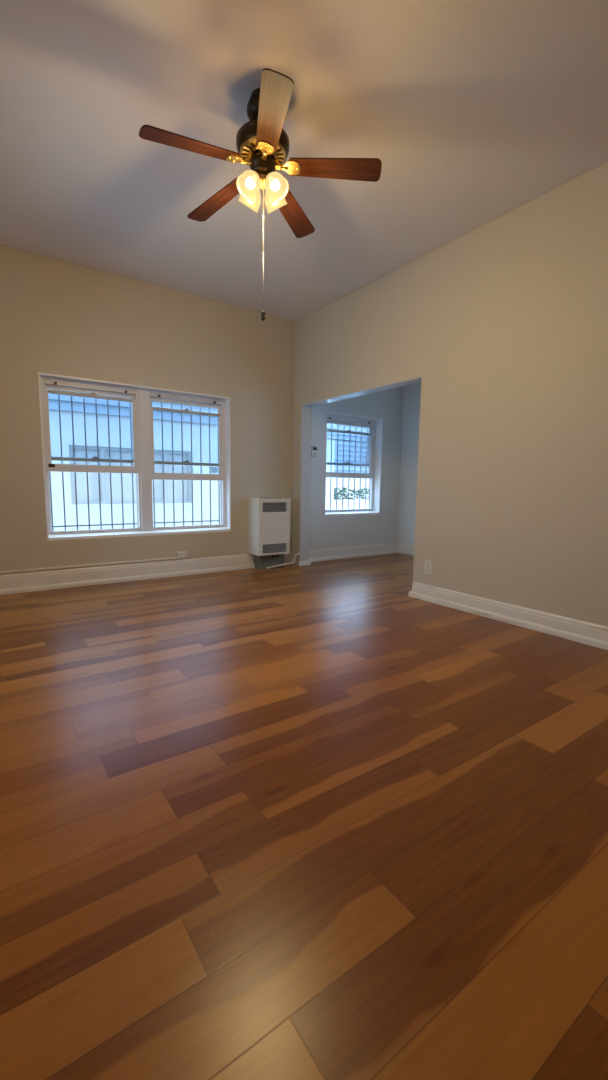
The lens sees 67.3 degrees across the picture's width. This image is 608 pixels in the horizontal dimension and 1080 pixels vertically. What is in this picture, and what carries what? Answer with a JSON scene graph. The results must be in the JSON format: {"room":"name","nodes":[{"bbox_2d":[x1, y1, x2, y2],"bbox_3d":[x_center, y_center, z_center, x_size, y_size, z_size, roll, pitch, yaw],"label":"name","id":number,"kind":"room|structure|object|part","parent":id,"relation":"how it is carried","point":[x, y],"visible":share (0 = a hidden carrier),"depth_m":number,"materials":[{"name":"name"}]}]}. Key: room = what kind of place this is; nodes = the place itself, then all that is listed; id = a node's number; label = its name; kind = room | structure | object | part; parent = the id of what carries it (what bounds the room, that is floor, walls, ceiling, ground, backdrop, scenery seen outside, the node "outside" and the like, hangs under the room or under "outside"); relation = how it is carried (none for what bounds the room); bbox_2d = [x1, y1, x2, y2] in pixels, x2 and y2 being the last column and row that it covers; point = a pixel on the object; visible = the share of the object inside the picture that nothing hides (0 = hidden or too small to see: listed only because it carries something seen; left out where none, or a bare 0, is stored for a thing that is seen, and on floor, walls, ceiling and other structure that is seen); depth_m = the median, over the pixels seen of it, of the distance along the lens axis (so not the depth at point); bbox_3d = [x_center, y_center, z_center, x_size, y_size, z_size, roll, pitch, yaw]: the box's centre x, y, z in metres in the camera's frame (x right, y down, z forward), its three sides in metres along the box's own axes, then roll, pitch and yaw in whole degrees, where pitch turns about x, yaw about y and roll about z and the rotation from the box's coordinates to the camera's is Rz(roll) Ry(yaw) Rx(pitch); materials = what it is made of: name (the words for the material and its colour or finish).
{"room":"empty living room","nodes":[
{"label":"empty living room","id":0,"kind":"room"},
{"bbox_2d":[0,245,402,574],"bbox_3d":[-1.193,-1.101,5.282,6.810,3.172,0.200,-4,8,-35],"label":"wall","id":1,"kind":"structure","parent":0,"point":[58,317],"depth_m":4.82,"materials":[{"name":"beige paint"}]},
{"bbox_2d":[0,557,176,573],"bbox_3d":[-2.605,0.286,4.332,2.850,0.018,0.018,-4,8,-35],"label":"cable raceway","id":2,"kind":"object","parent":1,"relation":"attached to","point":[24,570],"visible":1,"depth_m":4.59,"materials":[{"name":"white paint"}]},
{"bbox_2d":[38,372,148,540],"bbox_3d":[-2.120,-0.807,4.656,0.971,1.568,0.194,-4,8,-35],"label":"window","id":3,"kind":"structure","parent":1,"relation":"in","point":[92,388],"depth_m":4.59,"materials":[{"name":"white plastic"}]},
{"bbox_3d":[-2.165,-1.172,4.665,0.873,0.735,0.030,-4,8,-35],"label":"sash","id":4,"kind":"part","parent":3,"relation":"part of","materials":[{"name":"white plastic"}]},
{"bbox_3d":[-2.123,-1.444,4.576,0.781,0.028,0.008,-4,8,-35],"label":"rail","id":5,"kind":"part","parent":3,"relation":"part of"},
{"bbox_3d":[-2.140,-1.077,4.639,0.873,0.775,0.036,-4,8,-35],"label":"sash","id":6,"kind":"part","parent":3,"relation":"part of","materials":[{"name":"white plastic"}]},
{"bbox_3d":[-2.159,-0.821,4.692,0.785,0.033,0.009,-4,8,-35],"label":"meeting rail","id":7,"kind":"part","parent":3,"relation":"part of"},
{"bbox_3d":[-2.141,-0.089,4.740,0.849,0.038,0.024,-4,8,-35],"label":"rail","id":8,"kind":"part","parent":3,"relation":"part of","materials":[{"name":"white wood"}]},
{"bbox_3d":[-2.107,-0.051,4.713,0.969,0.054,0.111,-4,8,-35],"label":"sill","id":9,"kind":"part","parent":3,"relation":"part of","materials":[{"name":"paint"}]},
{"bbox_2d":[49,390,219,530],"bbox_3d":[-1.802,-1.013,5.035,2.026,1.960,0.100,-4,8,-35],"label":"guard","id":10,"kind":"object","parent":1,"relation":"attached to","point":[210,520],"visible":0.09,"depth_m":5.00,"materials":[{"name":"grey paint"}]},
{"bbox_2d":[0,550,292,594],"bbox_3d":[-1.964,0.355,4.784,4.408,0.180,0.032,-4,8,-35],"label":"baseboard","id":11,"kind":"structure","parent":1,"relation":"attached to","point":[68,578],"depth_m":4.80,"materials":[{"name":"white paint"}]},
{"bbox_2d":[176,551,186,558],"bbox_3d":[-1.384,0.169,5.162,0.112,0.074,0.049,-4,8,-35],"label":"outlet box","id":12,"kind":"object","parent":1,"relation":"attached to","point":[183,554],"visible":1,"depth_m":5.14,"materials":[{"name":"white plastic"}]},
{"bbox_3d":[-1.372,0.171,5.146,0.096,0.062,0.007,-4,8,-35],"label":"plate","id":13,"kind":"part","parent":12,"relation":"part of","materials":[{"name":"white plastic"}]},
{"bbox_2d":[138,386,230,535],"bbox_3d":[-1.343,-0.862,5.198,1.021,1.568,0.194,-4,8,-35],"label":"window","id":14,"kind":"structure","parent":1,"relation":"in","point":[146,395],"depth_m":5.15,"materials":[{"name":"white plastic"}]},
{"bbox_3d":[-1.353,-1.230,5.232,0.869,0.735,0.030,-4,8,-35],"label":"sash","id":15,"kind":"part","parent":14,"relation":"part of","materials":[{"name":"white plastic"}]},
{"bbox_3d":[-1.347,-0.879,5.259,0.781,0.033,0.009,-4,8,-35],"label":"meeting rail","id":16,"kind":"part","parent":14,"relation":"part of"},
{"bbox_3d":[-1.329,-1.077,5.212,0.869,0.778,0.036,-4,8,-35],"label":"sash","id":17,"kind":"part","parent":14,"relation":"part of","materials":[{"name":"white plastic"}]},
{"bbox_3d":[-1.311,-1.445,5.149,0.777,0.028,0.008,-4,8,-35],"label":"rail","id":18,"kind":"part","parent":14,"relation":"part of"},
{"bbox_3d":[-1.328,-0.147,5.307,0.845,0.038,0.024,-4,8,-35],"label":"rail","id":19,"kind":"part","parent":14,"relation":"part of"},
{"bbox_3d":[-1.311,-0.108,5.269,0.975,0.054,0.111,-4,8,-35],"label":"sill","id":20,"kind":"part","parent":14,"relation":"part of","materials":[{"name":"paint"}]},
{"bbox_2d":[248,497,290,569],"bbox_3d":[-0.429,-0.085,5.663,0.447,0.882,0.274,-4,8,-35],"label":"wall heater","id":21,"kind":"object","parent":1,"relation":"attached to","point":[268,517],"visible":1,"depth_m":5.56,"materials":[{"name":"white metal"}]},
{"bbox_3d":[-0.354,-0.163,5.548,0.435,0.676,0.018,-4,8,-35],"label":"panel","id":22,"kind":"part","parent":21,"relation":"part of","materials":[{"name":"white metal"}]},
{"bbox_2d":[263,543,286,552],"bbox_3d":[-0.374,0.097,5.603,0.363,0.123,0.056,-4,8,-35],"label":"grille","id":23,"kind":"object","parent":21,"relation":"attached to","point":[267,547],"depth_m":5.60,"materials":[{"name":"plastic"}]},
{"bbox_2d":[263,502,286,511],"bbox_3d":[-0.368,-0.400,5.543,0.363,0.130,0.056,-4,8,-35],"label":"grille","id":24,"kind":"object","parent":21,"relation":"attached to","point":[267,506],"depth_m":5.55,"materials":[{"name":"plastic"}]},
{"bbox_2d":[266,552,299,568],"bbox_3d":[-0.258,0.259,5.763,0.494,0.175,0.026,-4,8,-35],"label":"gas pipe","id":25,"kind":"object","parent":21,"relation":"attached to","point":[293,562],"visible":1,"depth_m":5.78,"materials":[{"name":"beige metal"}]},
{"bbox_2d":[311,446,317,456],"bbox_3d":[0.137,-1.177,6.069,0.112,0.144,0.036,-4,8,-35],"label":"thermostat","id":26,"kind":"object","parent":1,"relation":"attached to","point":[314,449],"visible":0.84,"depth_m":6.05,"materials":[{"name":"grey plastic"}]},
{"bbox_2d":[327,424,367,509],"bbox_3d":[0.585,-1.188,6.700,1.156,1.750,0.100,-4,8,-35],"label":"guard","id":27,"kind":"object","parent":1,"relation":"attached to","point":[331,439],"visible":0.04,"depth_m":6.82,"materials":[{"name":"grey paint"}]},
{"bbox_2d":[324,411,382,515],"bbox_3d":[0.664,-1.069,6.603,1.057,1.413,0.214,-4,8,-35],"label":"window","id":28,"kind":"structure","parent":1,"relation":"in","point":[374,425],"depth_m":6.78,"materials":[{"name":"white plastic"}]},
{"bbox_3d":[0.620,-1.104,6.657,0.876,0.033,0.009,-4,8,-35],"label":"meeting rail","id":29,"kind":"part","parent":28,"relation":"part of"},
{"bbox_3d":[0.640,-0.431,6.698,0.940,0.038,0.024,-4,8,-35],"label":"rail","id":30,"kind":"part","parent":28,"relation":"part of","materials":[{"name":"white wood"}]},
{"bbox_3d":[0.613,-1.402,6.636,0.964,0.630,0.030,-4,8,-35],"label":"sash","id":31,"kind":"part","parent":28,"relation":"part of","materials":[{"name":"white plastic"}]},
{"bbox_3d":[0.638,-1.236,6.619,0.964,0.665,0.036,-4,8,-35],"label":"sash","id":32,"kind":"part","parent":28,"relation":"part of","materials":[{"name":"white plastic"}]},
{"bbox_3d":[0.654,-1.548,6.563,0.872,0.028,0.008,-4,8,-35],"label":"rail","id":33,"kind":"part","parent":28,"relation":"part of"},
{"bbox_3d":[0.676,-0.391,6.655,1.055,0.054,0.141,-4,8,-35],"label":"sill","id":34,"kind":"part","parent":28,"relation":"part of","materials":[{"name":"paint"}]},
{"bbox_2d":[309,542,397,561],"bbox_3d":[0.726,0.171,6.662,1.840,0.165,0.032,-4,8,-35],"label":"baseboard","id":35,"kind":"structure","parent":1,"relation":"attached to","point":[324,554],"depth_m":6.64,"materials":[{"name":"white paint"}]},
{"bbox_2d":[0,553,607,1079],"bbox_3d":[0.650,0.778,2.833,6.610,0.120,6.490,-4,8,-35],"label":"floor","id":36,"kind":"structure","parent":0,"point":[320,820],"depth_m":1.37,"materials":[{"name":"laminate"}]},
{"bbox_2d":[0,0,607,320],"bbox_3d":[0.692,-2.430,2.444,6.810,0.200,6.690,-4,8,-35],"label":"ceiling","id":37,"kind":"structure","parent":0,"point":[472,112],"depth_m":2.58,"materials":[{"name":"paint"}]},
{"bbox_2d":[139,68,381,320],"bbox_3d":[-0.264,-1.781,2.474,1.187,1.122,1.216,-4,8,-35],"label":"ceiling fan","id":38,"kind":"object","parent":37,"relation":"hanging from","point":[262,143],"visible":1,"depth_m":2.39,"materials":[{"name":"brown wood"}]},
{"bbox_3d":[-0.562,-1.963,2.273,0.490,0.064,0.135,-3,8,-30],"label":"blade","id":39,"kind":"part","parent":38,"relation":"part of","materials":[{"name":"brown wood"}]},
{"bbox_3d":[-0.508,-2.016,2.717,0.490,0.064,0.135,7,9,41],"label":"blade","id":40,"kind":"part","parent":38,"relation":"part of","materials":[{"name":"brown wood"}]},
{"bbox_3d":[-0.287,-1.870,2.391,0.129,0.133,0.123,-4,8,-35],"label":"lamp shade","id":41,"kind":"part","parent":38,"relation":"part of","materials":[{"name":"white glass"}]},
{"bbox_3d":[-0.303,-1.887,2.533,0.123,0.133,0.129,-4,8,-35],"label":"lamp shade","id":42,"kind":"part","parent":38,"relation":"part of","materials":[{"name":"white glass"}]},
{"bbox_3d":[-0.275,-1.889,2.404,0.066,0.073,0.051,-4,8,-35],"label":"light bulb","id":43,"kind":"part","parent":38,"relation":"part of","materials":[{"name":"beige glass"}]},
{"bbox_3d":[-0.221,-1.744,2.484,0.005,0.333,0.005,-1,7,-13],"label":"pull chain","id":44,"kind":"part","parent":38,"relation":"part of","materials":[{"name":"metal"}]},
{"bbox_3d":[-0.225,-1.423,2.523,0.003,0.322,0.004,-4,8,-35],"label":"pull cord","id":45,"kind":"part","parent":38,"relation":"part of","materials":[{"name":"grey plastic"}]},
{"bbox_3d":[-0.159,-1.889,2.416,0.051,0.073,0.066,-4,8,-35],"label":"light bulb","id":46,"kind":"part","parent":38,"relation":"part of","materials":[{"name":"beige glass"}]},
{"bbox_3d":[-0.151,-1.934,2.080,0.135,0.064,0.490,-1,7,-12],"label":"blade","id":47,"kind":"part","parent":38,"relation":"part of","materials":[{"name":"brown wood"}]},
{"bbox_3d":[-0.160,-1.888,2.549,0.129,0.133,0.123,-4,8,-35],"label":"lamp shade","id":48,"kind":"part","parent":38,"relation":"part of","materials":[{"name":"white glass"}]},
{"bbox_3d":[-0.143,-1.870,2.407,0.123,0.133,0.129,-4,8,-35],"label":"lamp shade","id":49,"kind":"part","parent":38,"relation":"part of","materials":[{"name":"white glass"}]},
{"bbox_3d":[-0.071,-2.022,2.812,0.135,0.064,0.490,3,7,21],"label":"blade","id":50,"kind":"part","parent":38,"relation":"part of","materials":[{"name":"brown wood"}]},
{"bbox_3d":[0.164,-1.972,2.422,0.490,0.064,0.135,1,7,4],"label":"blade","id":51,"kind":"part","parent":38,"relation":"part of","materials":[{"name":"brown wood"}]},
{"bbox_2d":[397,382,420,544],"bbox_3d":[2.285,-1.152,6.078,0.200,3.172,2.490,-4,8,-35],"label":"wall","id":52,"kind":"structure","parent":0,"point":[410,410],"depth_m":6.90,"materials":[{"name":"white paint"}]},
{"bbox_2d":[397,542,413,555],"bbox_3d":[2.124,0.239,6.248,0.032,0.165,2.257,-4,8,-35],"label":"baseboard","id":53,"kind":"structure","parent":52,"relation":"attached to","point":[403,548],"depth_m":7.02,"materials":[{"name":"white paint"}]},
{"bbox_2d":[292,162,607,626],"bbox_3d":[1.779,-0.821,3.300,0.162,3.172,6.490,-4,8,-35],"label":"wall","id":54,"kind":"structure","parent":0,"point":[503,325],"depth_m":3.49,"materials":[{"name":"beige paint"}]},
{"bbox_2d":[299,561,310,565],"bbox_3d":[0.011,0.303,5.947,0.190,0.055,0.020,-4,8,-35],"label":"trim","id":55,"kind":"structure","parent":54,"relation":"attached to","point":[302,563],"depth_m":5.93,"materials":[{"name":"white paint"}]},
{"bbox_2d":[300,406,311,561],"bbox_3d":[0.021,-0.700,5.832,0.154,1.965,0.006,-4,8,-35],"label":"trim","id":56,"kind":"structure","parent":54,"relation":"attached to","point":[306,413],"depth_m":5.82,"materials":[{"name":"paint"}]},
{"bbox_2d":[302,376,420,406],"bbox_3d":[0.578,-1.583,4.945,0.152,0.012,1.886,-4,8,-35],"label":"trim","id":57,"kind":"structure","parent":54,"relation":"attached to","point":[417,379],"depth_m":4.78,"materials":[{"name":"white paint"}]},
{"bbox_2d":[424,560,432,574],"bbox_3d":[1.138,0.248,4.178,0.013,0.126,0.086,-4,8,-35],"label":"wall outlet","id":58,"kind":"object","parent":54,"relation":"attached to","point":[428,564],"visible":1,"depth_m":4.17,"materials":[{"name":"white plastic"}]},
{"bbox_2d":[408,581,607,649],"bbox_3d":[2.220,0.687,2.652,0.032,0.145,4.212,-4,8,-35],"label":"baseboard","id":59,"kind":"structure","parent":54,"relation":"attached to","point":[591,634],"depth_m":3.48,"materials":[{"name":"paint"}]},
{"label":"outside","id":60,"kind":"structure","parent":0,"visible":0},
{"bbox_3d":[0.513,-1.657,27.981,57.000,0.150,34.800,-4,8,-35],"label":"ground","id":61,"kind":"structure","parent":60,"visible":0},
{"bbox_2d":[48,389,335,530],"bbox_3d":[-5.601,-0.839,7.609,11.620,2.975,5.035,-4,8,-35],"label":"building","id":62,"kind":"structure","parent":61,"relation":"on","point":[65,400],"depth_m":6.65,"materials":[{"name":"white paint"}]},
{"bbox_3d":[-2.522,-0.947,6.782,1.690,0.770,0.010,-4,8,-35],"label":"pane","id":63,"kind":"part","parent":62,"relation":"part of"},
{"bbox_2d":[333,500,368,509],"bbox_3d":[2.619,-0.902,16.637,6.300,1.140,0.260,-4,8,-35],"label":"wall","id":64,"kind":"structure","parent":61,"relation":"on","point":[339,502],"depth_m":15.75,"materials":[{"name":"white paint"}]},
{"bbox_2d":[334,424,368,499],"bbox_3d":[1.406,-3.610,23.875,14.000,4.740,6.080,-4,8,-35],"label":"house","id":65,"kind":"structure","parent":61,"relation":"on","point":[341,427],"depth_m":20.70,"materials":[{"name":"white paint"}]},
{"bbox_2d":[334,487,368,499],"bbox_3d":[2.161,-1.307,17.918,5.561,1.515,1.096,-4,8,-35],"label":"hedge","id":66,"kind":"object","parent":61,"relation":"on","point":[344,488],"visible":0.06,"depth_m":17.55,"materials":[{"name":"green plant"}]}
]}

